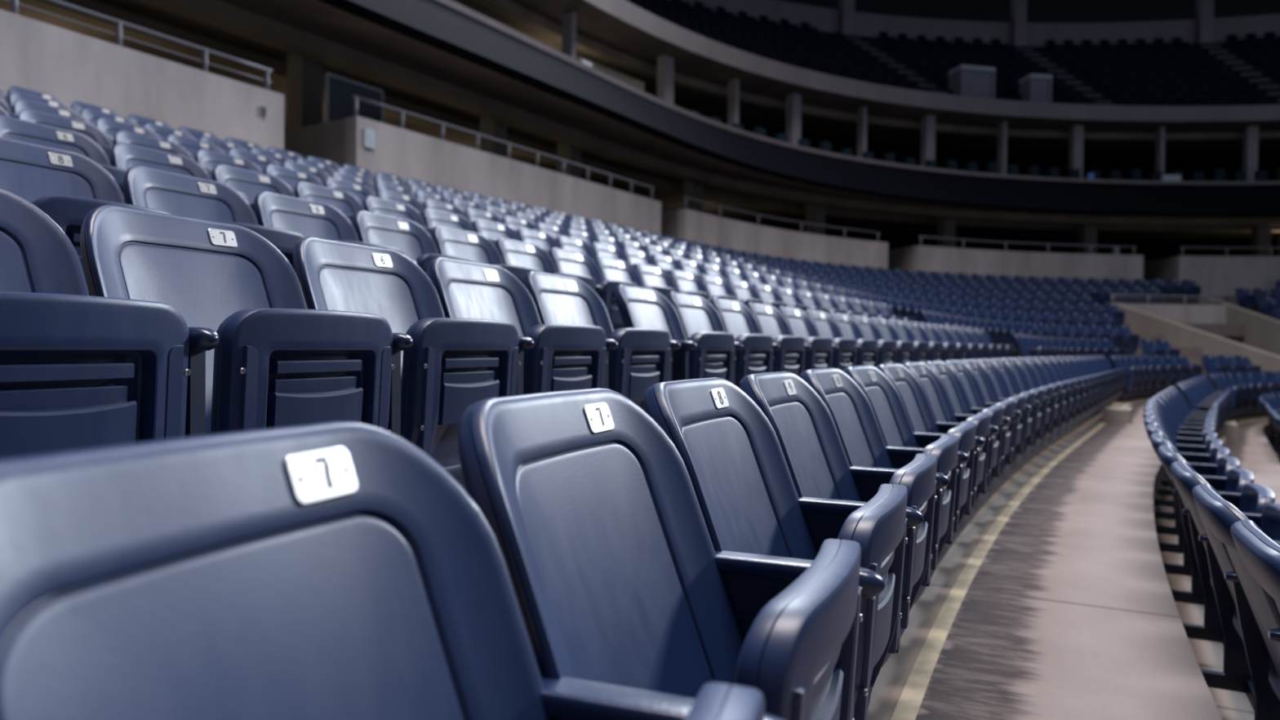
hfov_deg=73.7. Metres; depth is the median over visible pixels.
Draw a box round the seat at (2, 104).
[0,97,17,118]
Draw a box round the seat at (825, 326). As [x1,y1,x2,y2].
[804,309,882,367]
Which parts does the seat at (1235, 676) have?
backrest, panel, armrest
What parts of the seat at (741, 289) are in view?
backrest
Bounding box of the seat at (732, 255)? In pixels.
[728,252,741,257]
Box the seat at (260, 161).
[227,148,279,173]
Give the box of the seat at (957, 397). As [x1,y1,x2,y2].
[924,360,1021,516]
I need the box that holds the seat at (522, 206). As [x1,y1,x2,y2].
[509,200,530,211]
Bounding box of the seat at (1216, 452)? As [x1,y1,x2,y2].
[1142,409,1229,535]
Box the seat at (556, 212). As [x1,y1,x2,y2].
[551,210,571,220]
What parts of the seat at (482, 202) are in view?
backrest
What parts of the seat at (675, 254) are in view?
backrest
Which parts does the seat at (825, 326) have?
number plate, backrest, armrest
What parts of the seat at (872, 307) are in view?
backrest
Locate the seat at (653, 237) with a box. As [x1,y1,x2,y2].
[644,234,661,242]
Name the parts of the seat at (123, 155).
backrest, number plate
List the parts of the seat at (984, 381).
backrest, armrest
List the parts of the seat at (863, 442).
number plate, backrest, panel, armrest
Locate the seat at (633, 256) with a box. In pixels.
[622,248,670,272]
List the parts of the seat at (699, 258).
backrest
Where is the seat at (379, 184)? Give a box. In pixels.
[375,181,423,205]
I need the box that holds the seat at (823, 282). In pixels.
[816,277,831,285]
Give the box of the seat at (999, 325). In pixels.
[991,319,1022,352]
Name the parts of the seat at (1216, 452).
backrest, panel, armrest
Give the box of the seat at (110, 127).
[94,117,161,139]
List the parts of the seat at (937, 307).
backrest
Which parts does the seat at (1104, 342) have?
backrest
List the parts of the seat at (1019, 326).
backrest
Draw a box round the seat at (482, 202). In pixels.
[471,196,514,214]
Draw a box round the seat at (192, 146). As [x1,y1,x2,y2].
[165,133,224,160]
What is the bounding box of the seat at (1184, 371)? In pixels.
[1159,355,1191,387]
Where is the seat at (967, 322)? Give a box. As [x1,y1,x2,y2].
[960,315,991,335]
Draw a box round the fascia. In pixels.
[317,0,1279,216]
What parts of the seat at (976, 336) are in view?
backrest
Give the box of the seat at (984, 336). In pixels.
[974,328,1016,358]
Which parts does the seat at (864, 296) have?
backrest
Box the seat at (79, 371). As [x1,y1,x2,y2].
[0,187,219,459]
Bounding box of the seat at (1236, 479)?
[1145,422,1254,576]
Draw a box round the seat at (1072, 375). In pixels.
[1056,355,1101,426]
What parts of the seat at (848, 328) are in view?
backrest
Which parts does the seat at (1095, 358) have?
backrest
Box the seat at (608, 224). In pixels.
[605,222,622,228]
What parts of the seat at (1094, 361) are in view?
backrest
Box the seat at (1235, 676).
[1170,460,1279,711]
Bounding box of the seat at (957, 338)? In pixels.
[943,325,992,359]
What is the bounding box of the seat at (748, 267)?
[739,262,759,273]
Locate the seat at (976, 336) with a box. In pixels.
[965,327,1008,359]
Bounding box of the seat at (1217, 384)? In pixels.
[1208,373,1241,420]
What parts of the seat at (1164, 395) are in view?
backrest, panel, armrest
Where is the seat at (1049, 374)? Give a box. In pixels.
[1032,356,1085,439]
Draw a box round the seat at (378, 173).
[374,171,408,187]
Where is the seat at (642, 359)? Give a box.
[523,271,680,411]
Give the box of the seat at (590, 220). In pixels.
[588,218,606,226]
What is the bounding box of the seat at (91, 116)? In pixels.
[80,108,138,126]
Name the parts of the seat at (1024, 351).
backrest, panel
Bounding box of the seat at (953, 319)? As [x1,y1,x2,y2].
[945,313,975,328]
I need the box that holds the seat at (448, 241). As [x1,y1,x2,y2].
[431,226,542,284]
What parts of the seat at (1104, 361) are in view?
backrest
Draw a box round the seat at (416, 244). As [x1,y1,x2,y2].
[352,210,479,276]
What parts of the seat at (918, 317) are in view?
backrest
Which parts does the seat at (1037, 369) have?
backrest, panel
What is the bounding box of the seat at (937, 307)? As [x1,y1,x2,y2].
[930,302,958,315]
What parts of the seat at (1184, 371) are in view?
backrest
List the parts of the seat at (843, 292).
backrest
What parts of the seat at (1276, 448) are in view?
backrest, panel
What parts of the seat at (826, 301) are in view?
backrest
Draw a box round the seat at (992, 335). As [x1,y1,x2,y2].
[967,316,997,344]
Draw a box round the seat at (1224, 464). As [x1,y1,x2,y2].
[1143,415,1239,553]
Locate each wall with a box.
[0,8,284,150]
[284,118,345,167]
[345,115,661,234]
[452,0,1279,151]
[576,55,644,91]
[582,0,1279,121]
[661,209,677,239]
[670,0,1279,46]
[677,208,888,270]
[699,114,1279,181]
[746,222,1278,262]
[778,0,1279,22]
[888,246,913,271]
[912,245,1143,284]
[1105,302,1226,338]
[1110,302,1279,373]
[1142,256,1175,295]
[1174,255,1279,295]
[1199,295,1279,355]
[1277,235,1279,256]
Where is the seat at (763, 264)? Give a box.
[758,262,772,269]
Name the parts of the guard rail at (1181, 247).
rail, post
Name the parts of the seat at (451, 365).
backrest, number plate, panel, armrest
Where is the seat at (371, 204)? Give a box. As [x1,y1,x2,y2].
[363,195,433,237]
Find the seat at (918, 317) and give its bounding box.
[894,297,923,323]
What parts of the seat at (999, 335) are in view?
backrest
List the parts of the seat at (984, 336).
backrest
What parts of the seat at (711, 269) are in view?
backrest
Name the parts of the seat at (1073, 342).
backrest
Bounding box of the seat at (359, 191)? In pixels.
[324,177,377,207]
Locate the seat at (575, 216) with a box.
[570,214,590,224]
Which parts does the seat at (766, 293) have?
backrest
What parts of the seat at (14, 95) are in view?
backrest, number plate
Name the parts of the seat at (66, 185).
number plate, backrest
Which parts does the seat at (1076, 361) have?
backrest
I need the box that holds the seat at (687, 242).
[677,238,691,244]
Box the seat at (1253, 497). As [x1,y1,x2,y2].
[1149,432,1275,604]
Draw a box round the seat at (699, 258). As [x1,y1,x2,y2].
[687,252,723,268]
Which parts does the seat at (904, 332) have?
backrest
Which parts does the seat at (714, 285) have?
backrest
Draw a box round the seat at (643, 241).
[635,235,666,250]
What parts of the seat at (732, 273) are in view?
backrest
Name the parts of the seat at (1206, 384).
backrest, armrest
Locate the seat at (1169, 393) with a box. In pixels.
[1160,390,1217,423]
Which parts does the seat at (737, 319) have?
number plate, backrest, armrest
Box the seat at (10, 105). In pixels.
[0,92,12,113]
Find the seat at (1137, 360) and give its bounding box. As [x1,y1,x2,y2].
[1128,354,1159,394]
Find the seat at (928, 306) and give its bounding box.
[921,302,948,313]
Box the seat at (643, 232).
[636,229,651,235]
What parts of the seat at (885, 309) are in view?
backrest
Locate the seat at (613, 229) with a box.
[609,226,628,234]
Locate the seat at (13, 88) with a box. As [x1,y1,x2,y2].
[7,85,79,114]
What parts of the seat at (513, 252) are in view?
backrest, number plate, armrest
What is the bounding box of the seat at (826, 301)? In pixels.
[813,293,862,316]
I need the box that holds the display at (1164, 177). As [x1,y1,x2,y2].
[1160,174,1181,181]
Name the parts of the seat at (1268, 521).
backrest, armrest, panel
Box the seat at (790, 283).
[778,276,816,293]
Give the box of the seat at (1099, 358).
[1093,355,1125,404]
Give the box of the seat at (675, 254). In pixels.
[666,248,701,265]
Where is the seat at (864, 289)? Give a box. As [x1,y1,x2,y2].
[857,285,870,293]
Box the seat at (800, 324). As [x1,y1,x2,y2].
[777,306,862,370]
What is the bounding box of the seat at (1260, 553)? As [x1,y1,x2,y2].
[1230,519,1279,654]
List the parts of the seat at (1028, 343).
backrest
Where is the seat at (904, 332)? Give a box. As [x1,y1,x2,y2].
[888,319,947,361]
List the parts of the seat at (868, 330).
backrest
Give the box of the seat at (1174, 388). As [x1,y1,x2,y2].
[1168,386,1219,428]
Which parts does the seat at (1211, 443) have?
backrest, panel, armrest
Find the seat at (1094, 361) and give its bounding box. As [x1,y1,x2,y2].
[1086,355,1120,407]
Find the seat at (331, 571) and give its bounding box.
[0,421,785,719]
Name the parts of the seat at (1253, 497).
backrest, armrest, panel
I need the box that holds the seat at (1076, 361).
[1068,355,1109,419]
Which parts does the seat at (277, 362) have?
backrest, number plate, panel, armrest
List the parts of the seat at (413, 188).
backrest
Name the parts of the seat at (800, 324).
number plate, backrest, armrest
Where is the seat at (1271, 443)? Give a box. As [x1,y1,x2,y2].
[1258,396,1279,444]
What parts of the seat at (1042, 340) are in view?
backrest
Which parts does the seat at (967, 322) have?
backrest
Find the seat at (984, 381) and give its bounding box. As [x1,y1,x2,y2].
[960,359,1040,485]
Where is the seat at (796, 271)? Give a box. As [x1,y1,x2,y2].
[791,268,805,275]
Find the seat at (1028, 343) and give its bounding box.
[1019,333,1051,356]
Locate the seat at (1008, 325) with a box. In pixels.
[1000,320,1031,356]
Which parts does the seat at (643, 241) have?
backrest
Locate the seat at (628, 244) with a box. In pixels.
[621,239,651,257]
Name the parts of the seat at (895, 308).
backrest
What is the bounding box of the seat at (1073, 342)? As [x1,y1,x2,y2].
[1065,337,1096,355]
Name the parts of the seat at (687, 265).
backrest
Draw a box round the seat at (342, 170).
[336,167,375,188]
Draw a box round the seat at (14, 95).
[8,91,94,125]
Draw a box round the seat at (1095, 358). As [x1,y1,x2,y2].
[1090,355,1123,406]
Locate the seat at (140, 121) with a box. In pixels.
[127,114,173,128]
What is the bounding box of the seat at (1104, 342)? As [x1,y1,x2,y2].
[1097,337,1128,369]
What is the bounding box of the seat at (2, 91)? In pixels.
[0,87,8,102]
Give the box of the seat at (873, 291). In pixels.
[866,287,880,295]
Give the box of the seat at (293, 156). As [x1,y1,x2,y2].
[266,146,302,162]
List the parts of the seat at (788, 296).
backrest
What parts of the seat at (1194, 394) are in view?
backrest, armrest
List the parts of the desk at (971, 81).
leg, panel, leg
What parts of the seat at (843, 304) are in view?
backrest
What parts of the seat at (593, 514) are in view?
number plate, backrest, panel, armrest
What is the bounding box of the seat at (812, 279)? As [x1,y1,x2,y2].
[805,275,821,284]
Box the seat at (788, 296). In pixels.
[774,286,831,314]
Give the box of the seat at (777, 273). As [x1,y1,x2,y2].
[768,268,785,278]
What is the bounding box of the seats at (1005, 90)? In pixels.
[630,0,1279,106]
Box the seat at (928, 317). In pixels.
[920,309,955,327]
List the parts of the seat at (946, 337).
backrest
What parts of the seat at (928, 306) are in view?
backrest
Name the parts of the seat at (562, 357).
backrest, number plate, panel, armrest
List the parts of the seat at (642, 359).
backrest, number plate, panel, armrest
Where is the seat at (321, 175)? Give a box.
[282,160,329,186]
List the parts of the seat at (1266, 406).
backrest, panel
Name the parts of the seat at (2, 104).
backrest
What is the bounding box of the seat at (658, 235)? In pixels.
[651,232,665,239]
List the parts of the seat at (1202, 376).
backrest, armrest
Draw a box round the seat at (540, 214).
[524,208,547,221]
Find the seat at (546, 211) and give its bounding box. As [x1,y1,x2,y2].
[531,205,551,216]
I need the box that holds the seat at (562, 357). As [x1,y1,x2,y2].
[427,257,617,394]
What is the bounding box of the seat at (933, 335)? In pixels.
[918,322,972,360]
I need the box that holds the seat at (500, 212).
[484,204,515,217]
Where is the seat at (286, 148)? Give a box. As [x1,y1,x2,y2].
[284,145,306,159]
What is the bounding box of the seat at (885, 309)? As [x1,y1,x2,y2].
[875,302,917,323]
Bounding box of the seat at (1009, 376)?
[988,358,1057,466]
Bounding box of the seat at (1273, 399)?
[1265,393,1279,436]
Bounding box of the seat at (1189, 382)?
[1185,380,1226,433]
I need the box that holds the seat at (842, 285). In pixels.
[837,281,850,289]
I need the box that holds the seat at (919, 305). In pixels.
[912,300,940,312]
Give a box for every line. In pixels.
[890,400,1146,719]
[1219,417,1267,443]
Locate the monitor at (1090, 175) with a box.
[1087,173,1093,178]
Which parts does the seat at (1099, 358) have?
backrest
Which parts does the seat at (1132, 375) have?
backrest, panel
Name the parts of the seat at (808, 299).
backrest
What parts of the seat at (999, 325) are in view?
backrest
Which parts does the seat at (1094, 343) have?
backrest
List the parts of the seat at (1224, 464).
backrest, panel, armrest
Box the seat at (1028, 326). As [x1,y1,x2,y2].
[1021,321,1051,336]
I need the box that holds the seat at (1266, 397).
[1261,394,1279,439]
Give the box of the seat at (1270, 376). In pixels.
[1260,371,1279,382]
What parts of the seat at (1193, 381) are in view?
backrest, armrest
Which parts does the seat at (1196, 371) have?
backrest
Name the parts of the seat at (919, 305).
backrest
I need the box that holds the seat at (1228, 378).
[1219,372,1253,416]
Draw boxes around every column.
[286,52,323,129]
[480,115,506,157]
[556,142,581,178]
[561,11,576,59]
[657,54,674,104]
[683,179,703,213]
[727,78,739,126]
[786,93,801,145]
[805,204,825,235]
[838,0,854,34]
[856,106,866,157]
[920,115,935,166]
[937,217,955,248]
[997,121,1007,174]
[1010,0,1026,45]
[1068,124,1084,178]
[1078,224,1097,253]
[1155,126,1165,174]
[1195,0,1213,43]
[1242,125,1258,181]
[1250,226,1271,256]
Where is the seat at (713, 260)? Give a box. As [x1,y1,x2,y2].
[706,255,743,271]
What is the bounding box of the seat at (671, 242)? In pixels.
[660,237,676,245]
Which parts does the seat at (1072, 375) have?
backrest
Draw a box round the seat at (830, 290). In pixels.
[822,284,839,296]
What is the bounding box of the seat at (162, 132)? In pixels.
[143,123,195,140]
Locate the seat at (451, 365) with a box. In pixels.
[292,236,533,492]
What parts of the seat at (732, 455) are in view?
number plate, backrest, panel, armrest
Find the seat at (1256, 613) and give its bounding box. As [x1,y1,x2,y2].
[1191,483,1279,719]
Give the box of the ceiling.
[0,0,1279,239]
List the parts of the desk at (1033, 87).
leg, panel, leg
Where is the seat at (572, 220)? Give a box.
[569,217,592,230]
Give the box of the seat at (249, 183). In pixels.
[211,164,295,203]
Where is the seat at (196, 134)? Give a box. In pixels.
[178,126,220,140]
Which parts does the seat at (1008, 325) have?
backrest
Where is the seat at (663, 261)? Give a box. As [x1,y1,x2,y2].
[651,253,702,277]
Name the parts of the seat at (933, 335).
backrest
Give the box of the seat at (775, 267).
[769,264,783,271]
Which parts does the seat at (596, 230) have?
backrest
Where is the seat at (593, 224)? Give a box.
[590,222,611,231]
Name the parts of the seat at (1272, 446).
panel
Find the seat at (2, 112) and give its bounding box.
[0,106,9,116]
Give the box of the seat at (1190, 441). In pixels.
[1144,400,1217,506]
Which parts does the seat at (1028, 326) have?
backrest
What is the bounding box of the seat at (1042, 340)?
[1035,334,1066,356]
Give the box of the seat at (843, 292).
[835,286,862,301]
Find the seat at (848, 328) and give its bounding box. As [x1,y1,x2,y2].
[828,312,901,366]
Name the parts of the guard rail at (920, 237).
rail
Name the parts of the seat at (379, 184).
backrest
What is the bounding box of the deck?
[626,0,1279,106]
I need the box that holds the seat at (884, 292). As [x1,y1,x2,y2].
[877,288,903,299]
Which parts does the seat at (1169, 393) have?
backrest, panel, armrest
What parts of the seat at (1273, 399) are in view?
backrest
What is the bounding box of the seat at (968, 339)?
[955,326,1000,359]
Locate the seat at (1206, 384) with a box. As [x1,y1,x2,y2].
[1196,376,1232,415]
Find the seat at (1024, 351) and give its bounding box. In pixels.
[1012,333,1046,357]
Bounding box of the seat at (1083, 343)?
[1075,337,1106,355]
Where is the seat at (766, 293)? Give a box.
[751,283,808,311]
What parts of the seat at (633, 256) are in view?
backrest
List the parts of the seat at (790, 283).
backrest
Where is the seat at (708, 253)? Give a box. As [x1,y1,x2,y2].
[704,250,722,259]
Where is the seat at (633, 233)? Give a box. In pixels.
[627,230,645,238]
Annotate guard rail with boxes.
[4,0,272,89]
[351,94,654,199]
[683,195,880,241]
[918,235,1137,254]
[1110,293,1222,305]
[1179,246,1279,256]
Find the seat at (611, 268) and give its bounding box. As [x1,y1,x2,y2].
[594,256,675,297]
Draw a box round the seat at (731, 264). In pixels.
[723,259,743,271]
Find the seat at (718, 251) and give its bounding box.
[715,248,728,255]
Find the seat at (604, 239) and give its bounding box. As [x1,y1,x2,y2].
[595,234,624,252]
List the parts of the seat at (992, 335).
backrest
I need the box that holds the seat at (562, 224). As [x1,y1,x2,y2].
[542,217,569,231]
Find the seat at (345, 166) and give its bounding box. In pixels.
[342,164,374,182]
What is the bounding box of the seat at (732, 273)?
[723,266,764,284]
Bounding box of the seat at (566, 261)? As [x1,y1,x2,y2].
[548,247,637,330]
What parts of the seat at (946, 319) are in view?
backrest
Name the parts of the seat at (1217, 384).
backrest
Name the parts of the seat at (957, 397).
number plate, backrest, panel, armrest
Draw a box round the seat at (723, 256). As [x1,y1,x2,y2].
[719,253,735,261]
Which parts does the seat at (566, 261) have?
backrest, number plate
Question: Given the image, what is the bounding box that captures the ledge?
[433,0,1279,185]
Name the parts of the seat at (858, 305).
backrest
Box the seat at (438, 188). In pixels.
[434,184,471,200]
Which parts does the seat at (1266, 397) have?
backrest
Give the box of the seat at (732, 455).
[644,377,924,719]
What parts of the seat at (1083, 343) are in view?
backrest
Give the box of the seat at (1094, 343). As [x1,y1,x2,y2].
[1085,337,1117,366]
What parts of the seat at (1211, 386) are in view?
backrest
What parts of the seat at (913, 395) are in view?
number plate, backrest, panel, armrest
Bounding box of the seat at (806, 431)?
[739,371,949,668]
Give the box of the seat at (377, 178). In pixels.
[373,175,414,195]
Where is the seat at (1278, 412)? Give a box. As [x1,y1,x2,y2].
[1259,395,1279,442]
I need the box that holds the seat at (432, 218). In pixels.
[422,208,497,246]
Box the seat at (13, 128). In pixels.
[0,114,127,203]
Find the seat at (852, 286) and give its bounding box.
[847,284,860,291]
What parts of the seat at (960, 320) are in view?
backrest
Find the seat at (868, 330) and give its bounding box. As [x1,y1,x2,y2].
[849,315,918,364]
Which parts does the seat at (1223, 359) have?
backrest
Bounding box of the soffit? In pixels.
[137,0,1279,226]
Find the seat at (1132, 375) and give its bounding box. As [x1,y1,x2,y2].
[1109,355,1139,398]
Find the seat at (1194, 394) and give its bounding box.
[1181,381,1225,428]
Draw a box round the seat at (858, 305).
[847,297,891,320]
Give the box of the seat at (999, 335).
[975,317,1004,344]
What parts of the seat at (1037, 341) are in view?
backrest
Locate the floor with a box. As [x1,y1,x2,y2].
[866,295,1279,719]
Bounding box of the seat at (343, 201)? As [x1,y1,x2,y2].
[294,181,365,226]
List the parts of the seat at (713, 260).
backrest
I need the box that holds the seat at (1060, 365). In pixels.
[1048,356,1097,430]
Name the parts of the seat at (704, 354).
number plate, backrest, panel, armrest, panel, armrest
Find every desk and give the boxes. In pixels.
[947,64,995,98]
[1018,73,1052,102]
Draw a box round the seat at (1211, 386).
[1201,374,1235,416]
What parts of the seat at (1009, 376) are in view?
backrest, armrest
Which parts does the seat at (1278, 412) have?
backrest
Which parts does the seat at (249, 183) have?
number plate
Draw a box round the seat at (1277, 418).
[1273,414,1279,426]
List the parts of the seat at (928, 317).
backrest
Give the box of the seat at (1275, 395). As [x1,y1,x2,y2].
[1270,392,1279,408]
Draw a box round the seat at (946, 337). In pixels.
[932,324,982,359]
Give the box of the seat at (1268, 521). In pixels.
[1157,444,1279,644]
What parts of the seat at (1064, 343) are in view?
backrest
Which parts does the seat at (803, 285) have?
backrest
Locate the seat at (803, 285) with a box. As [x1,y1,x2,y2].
[794,279,832,296]
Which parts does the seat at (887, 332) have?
backrest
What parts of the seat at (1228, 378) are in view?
backrest, panel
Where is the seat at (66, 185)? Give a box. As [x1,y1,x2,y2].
[0,137,168,295]
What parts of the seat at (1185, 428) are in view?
backrest, panel, armrest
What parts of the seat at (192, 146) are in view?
number plate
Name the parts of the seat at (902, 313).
backrest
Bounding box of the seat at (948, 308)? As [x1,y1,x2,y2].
[941,304,968,316]
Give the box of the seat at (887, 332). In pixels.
[870,317,933,363]
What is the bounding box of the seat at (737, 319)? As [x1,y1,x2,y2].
[709,297,811,377]
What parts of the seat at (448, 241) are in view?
backrest, number plate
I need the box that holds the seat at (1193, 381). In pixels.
[1187,378,1228,429]
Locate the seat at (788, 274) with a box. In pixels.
[782,271,798,280]
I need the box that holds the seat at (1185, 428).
[1151,395,1217,486]
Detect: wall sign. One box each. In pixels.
[261,105,266,116]
[364,128,374,149]
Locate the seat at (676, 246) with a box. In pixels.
[672,244,691,253]
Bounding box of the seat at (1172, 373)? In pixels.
[1147,355,1179,392]
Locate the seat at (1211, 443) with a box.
[1143,404,1222,519]
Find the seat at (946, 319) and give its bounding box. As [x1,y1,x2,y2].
[937,311,968,328]
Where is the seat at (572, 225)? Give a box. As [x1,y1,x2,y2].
[568,222,595,237]
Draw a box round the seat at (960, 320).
[953,314,984,331]
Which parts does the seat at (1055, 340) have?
backrest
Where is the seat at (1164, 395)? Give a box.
[1156,392,1217,478]
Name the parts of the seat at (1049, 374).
backrest, panel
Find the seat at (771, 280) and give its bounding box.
[761,273,800,291]
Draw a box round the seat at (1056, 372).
[1041,356,1091,434]
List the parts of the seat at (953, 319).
backrest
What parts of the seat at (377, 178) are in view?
backrest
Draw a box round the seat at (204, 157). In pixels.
[195,148,294,194]
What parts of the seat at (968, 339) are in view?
backrest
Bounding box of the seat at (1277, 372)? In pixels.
[1275,370,1279,377]
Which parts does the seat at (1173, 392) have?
backrest, armrest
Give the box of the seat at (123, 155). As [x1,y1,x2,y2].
[110,142,254,213]
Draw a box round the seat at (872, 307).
[862,300,905,322]
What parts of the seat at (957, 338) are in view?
backrest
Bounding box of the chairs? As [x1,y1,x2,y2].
[500,22,1279,181]
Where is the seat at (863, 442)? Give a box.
[800,368,968,610]
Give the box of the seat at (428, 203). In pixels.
[423,198,473,225]
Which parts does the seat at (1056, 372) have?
backrest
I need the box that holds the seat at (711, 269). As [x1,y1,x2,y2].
[701,262,750,284]
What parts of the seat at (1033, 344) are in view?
backrest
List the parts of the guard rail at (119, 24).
post, post, rail, post, post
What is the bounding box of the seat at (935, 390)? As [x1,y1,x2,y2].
[902,361,1009,537]
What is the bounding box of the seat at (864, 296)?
[857,290,891,309]
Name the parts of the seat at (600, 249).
backrest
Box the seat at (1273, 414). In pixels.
[1271,412,1279,426]
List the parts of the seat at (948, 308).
backrest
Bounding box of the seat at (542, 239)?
[516,227,560,251]
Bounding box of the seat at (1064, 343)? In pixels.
[1056,336,1087,355]
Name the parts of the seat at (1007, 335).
backrest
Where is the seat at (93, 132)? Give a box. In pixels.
[16,108,112,166]
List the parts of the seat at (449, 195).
backrest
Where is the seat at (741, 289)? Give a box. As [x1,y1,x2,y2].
[727,279,787,309]
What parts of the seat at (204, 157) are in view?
backrest, number plate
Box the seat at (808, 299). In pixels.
[795,289,849,316]
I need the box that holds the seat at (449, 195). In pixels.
[440,190,484,208]
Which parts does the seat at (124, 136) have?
backrest, number plate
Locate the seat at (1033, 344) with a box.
[1023,333,1056,356]
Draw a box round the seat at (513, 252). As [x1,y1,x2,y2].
[495,237,602,293]
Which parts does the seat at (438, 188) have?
backrest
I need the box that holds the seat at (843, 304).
[831,295,877,319]
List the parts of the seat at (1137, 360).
backrest, panel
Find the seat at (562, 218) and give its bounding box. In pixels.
[547,213,570,225]
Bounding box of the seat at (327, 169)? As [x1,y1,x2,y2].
[295,157,334,177]
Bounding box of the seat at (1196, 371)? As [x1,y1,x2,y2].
[1172,355,1204,379]
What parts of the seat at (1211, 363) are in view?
backrest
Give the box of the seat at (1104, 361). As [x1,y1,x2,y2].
[1097,355,1127,403]
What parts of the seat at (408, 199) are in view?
number plate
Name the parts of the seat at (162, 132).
number plate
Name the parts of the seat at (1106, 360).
backrest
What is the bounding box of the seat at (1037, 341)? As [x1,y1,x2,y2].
[1029,334,1061,356]
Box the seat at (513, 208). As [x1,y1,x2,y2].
[497,202,524,213]
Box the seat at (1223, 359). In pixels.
[1216,355,1248,373]
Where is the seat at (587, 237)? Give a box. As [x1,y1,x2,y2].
[566,228,597,245]
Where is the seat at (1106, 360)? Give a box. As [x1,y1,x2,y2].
[1100,355,1129,401]
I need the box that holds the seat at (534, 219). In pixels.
[514,211,543,226]
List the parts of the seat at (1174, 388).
backrest, armrest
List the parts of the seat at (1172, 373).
backrest, panel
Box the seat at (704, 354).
[613,284,742,384]
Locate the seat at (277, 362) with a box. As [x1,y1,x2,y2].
[80,204,413,437]
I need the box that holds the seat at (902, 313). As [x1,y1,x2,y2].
[877,294,909,318]
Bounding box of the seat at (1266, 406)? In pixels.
[1265,404,1279,462]
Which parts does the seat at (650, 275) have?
backrest, number plate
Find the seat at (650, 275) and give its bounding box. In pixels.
[634,262,710,302]
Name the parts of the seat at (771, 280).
backrest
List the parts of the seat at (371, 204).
backrest, number plate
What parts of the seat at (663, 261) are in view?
backrest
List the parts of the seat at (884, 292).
backrest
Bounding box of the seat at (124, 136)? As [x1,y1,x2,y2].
[113,130,213,180]
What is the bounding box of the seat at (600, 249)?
[591,241,635,267]
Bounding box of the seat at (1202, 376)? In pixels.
[1199,375,1233,413]
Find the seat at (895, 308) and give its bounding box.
[867,293,900,316]
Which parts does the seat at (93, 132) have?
backrest, number plate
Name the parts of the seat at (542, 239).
number plate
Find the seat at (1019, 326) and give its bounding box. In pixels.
[1010,320,1040,356]
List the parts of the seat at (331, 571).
number plate, panel, armrest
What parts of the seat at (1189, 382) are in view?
backrest, armrest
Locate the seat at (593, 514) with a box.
[457,387,885,719]
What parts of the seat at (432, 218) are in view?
backrest, number plate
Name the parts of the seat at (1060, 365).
backrest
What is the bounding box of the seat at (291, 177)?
[264,164,323,192]
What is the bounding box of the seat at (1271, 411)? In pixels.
[1269,409,1279,431]
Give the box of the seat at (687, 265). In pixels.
[677,257,728,281]
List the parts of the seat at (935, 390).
number plate, backrest, panel, armrest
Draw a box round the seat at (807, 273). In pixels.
[802,271,816,278]
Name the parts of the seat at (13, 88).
backrest, number plate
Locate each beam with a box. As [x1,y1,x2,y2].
[0,0,1279,231]
[473,0,1279,141]
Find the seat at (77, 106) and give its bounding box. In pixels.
[70,101,122,116]
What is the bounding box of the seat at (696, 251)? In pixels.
[688,247,706,257]
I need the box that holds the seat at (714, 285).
[699,274,764,306]
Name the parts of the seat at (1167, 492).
backrest, armrest, panel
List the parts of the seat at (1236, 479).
backrest, armrest, panel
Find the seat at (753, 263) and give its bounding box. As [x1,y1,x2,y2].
[746,259,759,266]
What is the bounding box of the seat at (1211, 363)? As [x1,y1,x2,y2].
[1200,355,1233,391]
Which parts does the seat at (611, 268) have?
backrest, number plate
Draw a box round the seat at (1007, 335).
[983,318,1013,345]
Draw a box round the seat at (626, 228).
[622,226,637,232]
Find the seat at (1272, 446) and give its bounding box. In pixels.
[1259,398,1274,448]
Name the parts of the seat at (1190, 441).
backrest, panel, armrest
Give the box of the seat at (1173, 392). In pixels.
[1164,387,1218,419]
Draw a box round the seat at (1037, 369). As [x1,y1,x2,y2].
[1022,357,1079,444]
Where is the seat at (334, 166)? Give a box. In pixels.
[306,155,339,171]
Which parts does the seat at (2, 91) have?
backrest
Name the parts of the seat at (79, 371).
backrest, panel, armrest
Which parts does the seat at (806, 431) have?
number plate, backrest, panel, armrest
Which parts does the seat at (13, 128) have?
backrest, number plate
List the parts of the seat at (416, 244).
backrest, number plate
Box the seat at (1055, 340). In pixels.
[1048,336,1079,355]
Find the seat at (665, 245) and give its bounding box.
[654,240,674,249]
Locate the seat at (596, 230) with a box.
[592,226,621,242]
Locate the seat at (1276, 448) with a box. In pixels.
[1260,400,1279,453]
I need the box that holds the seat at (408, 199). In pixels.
[377,188,424,216]
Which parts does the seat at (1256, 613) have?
armrest, panel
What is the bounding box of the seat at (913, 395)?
[875,363,998,565]
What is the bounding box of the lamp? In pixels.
[578,59,591,66]
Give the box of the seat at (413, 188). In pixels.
[408,182,451,203]
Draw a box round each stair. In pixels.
[835,31,946,93]
[1008,43,1115,104]
[1102,406,1132,424]
[1192,40,1279,102]
[1217,421,1237,438]
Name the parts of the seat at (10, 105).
backrest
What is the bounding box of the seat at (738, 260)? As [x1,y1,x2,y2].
[733,256,747,263]
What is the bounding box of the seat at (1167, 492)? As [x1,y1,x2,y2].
[1146,397,1214,496]

